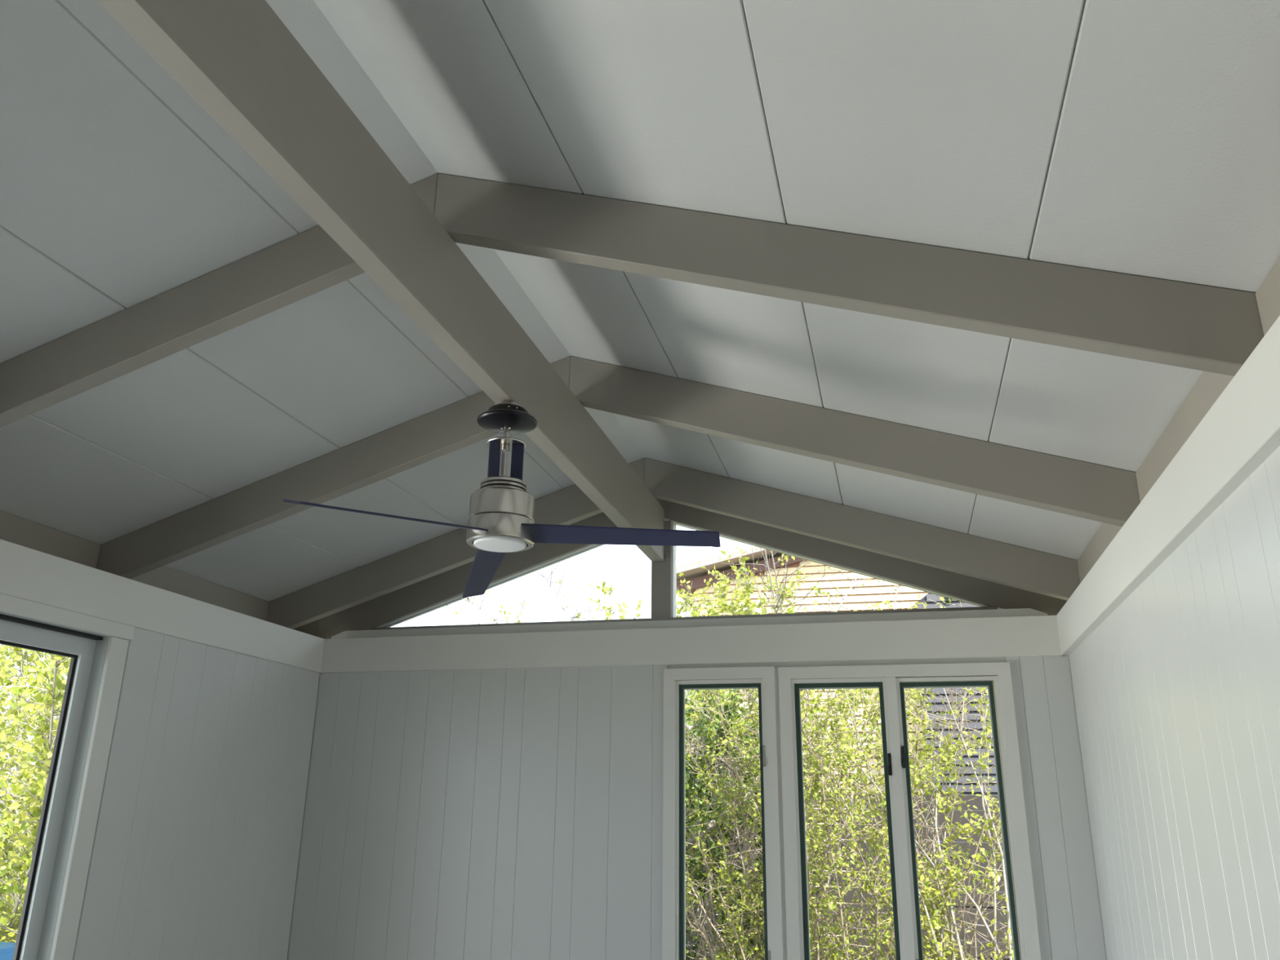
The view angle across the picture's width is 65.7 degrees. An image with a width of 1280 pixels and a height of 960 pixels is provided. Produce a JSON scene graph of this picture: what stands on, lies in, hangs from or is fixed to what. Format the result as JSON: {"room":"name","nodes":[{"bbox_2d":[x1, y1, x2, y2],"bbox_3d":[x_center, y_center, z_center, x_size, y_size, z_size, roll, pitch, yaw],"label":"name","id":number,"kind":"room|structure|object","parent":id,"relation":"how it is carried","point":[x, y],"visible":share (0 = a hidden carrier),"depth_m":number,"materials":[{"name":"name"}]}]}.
{"room":"sunroom","nodes":[
{"label":"sunroom","id":0,"kind":"room"},
{"bbox_2d":[72,626,319,959],"bbox_3d":[-2.522,0.930,1.621,0.130,2.409,6.715,-4,-19,14],"label":"wall","id":1,"kind":"structure","parent":0,"point":[195,851],"depth_m":4.10,"materials":[{"name":"white paint"}]},
{"bbox_2d":[0,593,134,959],"bbox_3d":[-2.406,1.164,2.074,0.170,2.258,3.030,-4,-19,14],"label":"window frame","id":2,"kind":"structure","parent":1,"relation":"in","point":[96,647],"depth_m":3.50,"materials":[{"name":"white paint"}]},
{"bbox_2d":[0,538,324,672],"bbox_3d":[-2.487,-0.150,1.982,0.112,0.171,6.720,-4,-19,14],"label":"trim","id":3,"kind":"structure","parent":1,"relation":"attached to","point":[26,573],"depth_m":3.85,"materials":[{"name":"white paint"}]},
{"bbox_2d":[0,0,1279,601],"bbox_3d":[-0.861,-0.841,1.782,5.400,1.008,7.720,-4,-19,14],"label":"ceiling","id":4,"kind":"structure","parent":0,"point":[1132,137],"depth_m":2.49,"materials":[{"name":"paint"}]},
{"bbox_2d":[0,511,100,568],"bbox_3d":[-2.447,0.216,3.637,0.040,0.255,1.153,-4,-19,14],"label":"trim","id":5,"kind":"structure","parent":4,"relation":"attached to","point":[13,529],"depth_m":3.94,"materials":[{"name":"beige paint"}]},
{"bbox_2d":[130,565,268,621],"bbox_3d":[-2.149,0.595,4.748,0.040,0.255,1.150,-4,-19,14],"label":"trim","id":6,"kind":"structure","parent":4,"relation":"attached to","point":[165,578],"depth_m":4.82,"materials":[{"name":"beige paint"}]},
{"bbox_2d":[0,173,438,427],"bbox_3d":[-1.587,-0.387,2.951,2.094,0.854,0.058,-4,-19,14],"label":"rafter","id":7,"kind":"object","parent":4,"relation":"attached to","point":[308,263],"visible":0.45,"depth_m":2.89,"materials":[{"name":"beige paint"}]},
{"bbox_2d":[96,355,570,578],"bbox_3d":[-1.288,-0.008,4.064,2.094,0.854,0.058,-4,-19,14],"label":"rafter","id":8,"kind":"object","parent":4,"relation":"attached to","point":[451,428],"visible":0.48,"depth_m":4.05,"materials":[{"name":"beige paint"}]},
{"bbox_2d":[266,457,644,629],"bbox_3d":[-0.991,0.370,5.174,2.094,0.854,0.058,-4,-19,14],"label":"rafter","id":9,"kind":"object","parent":4,"relation":"attached to","point":[568,505],"visible":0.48,"depth_m":5.18,"materials":[{"name":"beige paint"}]},
{"bbox_2d":[293,511,617,639],"bbox_3d":[-0.944,0.501,5.399,2.126,0.958,0.090,-4,-19,14],"label":"rafter","id":10,"kind":"object","parent":4,"relation":"attached to","point":[418,596],"visible":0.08,"depth_m":5.37,"materials":[{"name":"beige paint"}]},
{"bbox_2d":[434,173,1264,376],"bbox_3d":[0.398,-0.538,2.470,2.001,0.824,0.058,-4,-19,14],"label":"rafter","id":11,"kind":"object","parent":4,"relation":"attached to","point":[1200,327],"visible":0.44,"depth_m":2.38,"materials":[{"name":"beige paint"}]},
{"bbox_2d":[569,355,1140,526],"bbox_3d":[0.696,-0.159,3.583,2.001,0.824,0.058,-4,-19,14],"label":"rafter","id":12,"kind":"object","parent":4,"relation":"attached to","point":[1108,495],"visible":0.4,"depth_m":3.52,"materials":[{"name":"beige paint"}]},
{"bbox_2d":[655,497,1066,615],"bbox_3d":[1.087,0.343,4.909,2.064,0.920,0.090,-4,-19,14],"label":"rafter","id":13,"kind":"object","parent":4,"relation":"attached to","point":[980,591],"visible":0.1,"depth_m":4.84,"materials":[{"name":"beige paint"}]},
{"bbox_2d":[644,457,1079,600],"bbox_3d":[0.994,0.219,4.694,2.001,0.824,0.058,-4,-19,14],"label":"rafter","id":14,"kind":"object","parent":4,"relation":"attached to","point":[1033,571],"visible":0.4,"depth_m":4.64,"materials":[{"name":"beige paint"}]},
{"bbox_2d":[287,655,1106,959],"bbox_3d":[0.099,1.929,4.319,3.739,2.308,0.156,-4,-19,14],"label":"wall","id":15,"kind":"structure","parent":0,"point":[501,814],"depth_m":4.55,"materials":[{"name":"white paint"}]},
{"bbox_2d":[368,544,651,630],"bbox_3d":[-0.693,0.548,5.316,1.585,0.604,0.089,-4,-19,14],"label":"window","id":16,"kind":"structure","parent":15,"relation":"in","point":[388,625],"depth_m":5.29,"materials":[{"name":"clear glass"}]},
{"bbox_2d":[331,608,1048,638],"bbox_3d":[0.112,0.746,4.900,3.545,0.072,0.193,-4,-19,14],"label":"trim","id":17,"kind":"structure","parent":15,"relation":"attached to","point":[1020,611],"depth_m":4.78,"materials":[{"name":"white paint"}]},
{"bbox_2d":[651,520,671,620],"bbox_3d":[0.118,0.488,5.121,0.102,0.551,0.086,-4,-19,14],"label":"post","id":18,"kind":"object","parent":17,"relation":"on","point":[660,571],"visible":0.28,"depth_m":5.06,"materials":[{"name":"beige paint"}]},
{"bbox_2d":[320,615,1061,673],"bbox_3d":[0.135,0.842,4.817,3.535,0.171,0.433,-4,-19,14],"label":"trim","id":19,"kind":"structure","parent":15,"relation":"attached to","point":[1034,635],"depth_m":4.56,"materials":[{"name":"white paint"}]},
{"bbox_2d":[662,666,783,959],"bbox_3d":[0.364,1.557,4.349,0.509,1.438,0.166,-4,-19,14],"label":"window","id":20,"kind":"structure","parent":15,"relation":"in","point":[676,681],"depth_m":4.35,"materials":[{"name":"white paint"}]},
{"bbox_2d":[670,520,997,620],"bbox_3d":[0.933,0.442,4.917,1.581,0.591,0.089,-4,-19,14],"label":"window","id":21,"kind":"structure","parent":15,"relation":"in","point":[673,526],"depth_m":4.88,"materials":[{"name":"clear glass"}]},
{"bbox_2d":[777,662,1040,959],"bbox_3d":[1.104,1.509,4.168,0.981,1.433,0.166,-4,-19,14],"label":"window","id":22,"kind":"structure","parent":15,"relation":"in","point":[891,680],"depth_m":4.17,"materials":[{"name":"white paint"}]},
{"bbox_2d":[1069,445,1279,959],"bbox_3d":[1.034,0.685,0.751,0.130,2.409,6.715,-4,-19,14],"label":"wall","id":23,"kind":"structure","parent":0,"point":[1176,691],"depth_m":2.49,"materials":[{"name":"white paint"}]},
{"bbox_2d":[1077,522,1122,582],"bbox_3d":[1.800,0.308,3.788,0.040,0.285,1.150,-4,-19,14],"label":"trim","id":24,"kind":"structure","parent":23,"relation":"attached to","point":[1105,534],"depth_m":3.95,"materials":[{"name":"beige paint"}]},
{"bbox_2d":[1056,315,1279,655],"bbox_3d":[1.019,-0.392,1.125,0.132,0.171,6.720,-4,-19,14],"label":"trim","id":25,"kind":"structure","parent":23,"relation":"attached to","point":[1241,429],"depth_m":2.25,"materials":[{"name":"white paint"}]},
{"bbox_2d":[1135,371,1234,502],"bbox_3d":[1.502,-0.071,2.676,0.040,0.285,1.153,-4,-19,14],"label":"trim","id":26,"kind":"structure","parent":23,"relation":"attached to","point":[1209,386],"depth_m":2.73,"materials":[{"name":"beige paint"}]},
{"bbox_2d":[1255,257,1279,335],"bbox_3d":[1.204,-0.450,1.563,0.040,0.285,1.154,-4,-19,14],"label":"trim","id":27,"kind":"structure","parent":23,"relation":"attached to","point":[1268,295],"depth_m":2.06,"materials":[{"name":"beige paint"}]},
{"bbox_3d":[-1.677,-0.687,-1.785,4.139,3.319,0.130,-4,-19,14],"label":"wall","id":28,"kind":"structure","parent":0,"visible":0},
{"bbox_2d":[97,0,664,561],"bbox_3d":[-0.783,-0.828,1.873,0.068,0.278,7.134,-4,-19,14],"label":"ridge beam","id":29,"kind":"structure","parent":28,"relation":"attached to","point":[237,60],"depth_m":2.29,"materials":[{"name":"beige paint"}]},
{"bbox_2d":[283,400,720,598],"bbox_3d":[-0.274,-0.012,3.068,1.058,0.491,1.214,-4,-19,14],"label":"ceiling fan","id":30,"kind":"object","parent":29,"relation":"hanging from","point":[501,520],"visible":1,"depth_m":3.00,"materials":[{"name":"grey metal"}]},
{"label":"outside","id":31,"kind":"structure","parent":0,"visible":0},
{"bbox_3d":[3.663,6.501,13.151,80.000,0.180,90.000,-4,-19,14],"label":"ground","id":32,"kind":"structure","parent":31,"visible":0},
{"bbox_2d":[0,942,15,959],"bbox_3d":[-3.385,2.873,4.756,0.561,1.150,0.620,-4,-19,14],"label":"bin","id":33,"kind":"object","parent":32,"relation":"on","point":[6,948],"visible":0.2,"depth_m":4.93,"materials":[{"name":"blue plastic"}]},
{"bbox_2d":[0,644,70,939],"bbox_3d":[-6.243,2.468,10.524,5.070,5.547,6.469,-4,-19,14],"label":"tree","id":34,"kind":"object","parent":32,"relation":"on","point":[24,656],"visible":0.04,"depth_m":9.57,"materials":[{"name":"green plant"}]},
{"bbox_2d":[0,644,71,942],"bbox_3d":[-3.900,1.903,6.401,4.757,4.046,4.477,-12,-22,33],"label":"tree","id":35,"kind":"object","parent":32,"relation":"on","point":[15,822],"visible":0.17,"depth_m":5.38,"materials":[{"name":"green plant"}]},
{"bbox_2d":[447,545,923,959],"bbox_3d":[0.797,1.405,7.384,5.398,5.731,3.287,6,-19,-15],"label":"young tree","id":36,"kind":"object","parent":32,"relation":"on","point":[780,593],"visible":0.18,"depth_m":7.50,"materials":[{"name":"green plant"}]},
{"bbox_2d":[685,689,758,914],"bbox_3d":[-0.272,3.768,11.928,3.874,4.147,4.098,5,-19,-13],"label":"tree","id":37,"kind":"object","parent":32,"relation":"on","point":[700,751],"visible":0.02,"depth_m":11.16,"materials":[{"name":"green plant"}]},
{"bbox_2d":[676,553,791,953],"bbox_3d":[-0.189,2.778,9.491,3.735,4.442,1.439,0,-19,2],"label":"young tree","id":38,"kind":"object","parent":32,"relation":"on","point":[677,602],"visible":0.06,"depth_m":9.80,"materials":[{"name":"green plant"}]},
{"bbox_2d":[498,544,991,959],"bbox_3d":[0.644,2.739,8.903,3.990,4.164,4.347,6,-19,-15],"label":"tree","id":39,"kind":"object","parent":32,"relation":"on","point":[726,608],"visible":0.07,"depth_m":8.44,"materials":[{"name":"green plant"}]},
{"bbox_2d":[684,688,841,959],"bbox_3d":[0.124,2.758,7.287,2.848,3.090,2.132,-4,-19,14],"label":"tree","id":40,"kind":"object","parent":32,"relation":"on","point":[691,780],"visible":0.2,"depth_m":7.10,"materials":[{"name":"green plant"}]},
{"bbox_2d":[676,546,933,955],"bbox_3d":[6.399,4.146,16.355,10.900,6.560,6.650,-4,-19,14],"label":"house","id":41,"kind":"structure","parent":32,"relation":"on","point":[693,572],"depth_m":15.05,"materials":[{"name":"painted wood siding"},{"name":"glass"}]},
{"bbox_2d":[684,599,1005,959],"bbox_3d":[0.964,2.434,6.537,3.762,3.239,3.233,0,-19,1],"label":"tree","id":42,"kind":"object","parent":32,"relation":"on","point":[736,940],"visible":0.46,"depth_m":6.34,"materials":[{"name":"green plant"}]},
{"bbox_2d":[685,793,1013,959],"bbox_3d":[2.611,4.092,9.524,12.090,2.100,0.120,-4,-19,14],"label":"fence","id":43,"kind":"object","parent":32,"relation":"on","point":[977,802],"visible":0.02,"depth_m":9.54,"materials":[{"name":"grey wood"}]},
{"bbox_2d":[730,587,998,959],"bbox_3d":[2.334,2.582,8.157,2.920,4.025,2.202,-4,-19,14],"label":"tree","id":44,"kind":"object","parent":32,"relation":"on","point":[738,588],"visible":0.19,"depth_m":7.68,"materials":[{"name":"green plant"}]},
{"bbox_2d":[749,582,1013,959],"bbox_3d":[2.496,2.438,6.921,4.315,3.516,2.332,4,-19,-11],"label":"tree","id":45,"kind":"object","parent":32,"relation":"on","point":[943,909],"visible":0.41,"depth_m":6.41,"materials":[{"name":"green plant"}]},
{"bbox_2d":[915,592,1008,959],"bbox_3d":[6.435,2.501,12.323,5.700,7.100,1.520,-4,-19,14],"label":"house","id":46,"kind":"structure","parent":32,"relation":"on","point":[993,791],"depth_m":12.05,"materials":[{"name":"grey painted wood siding"}]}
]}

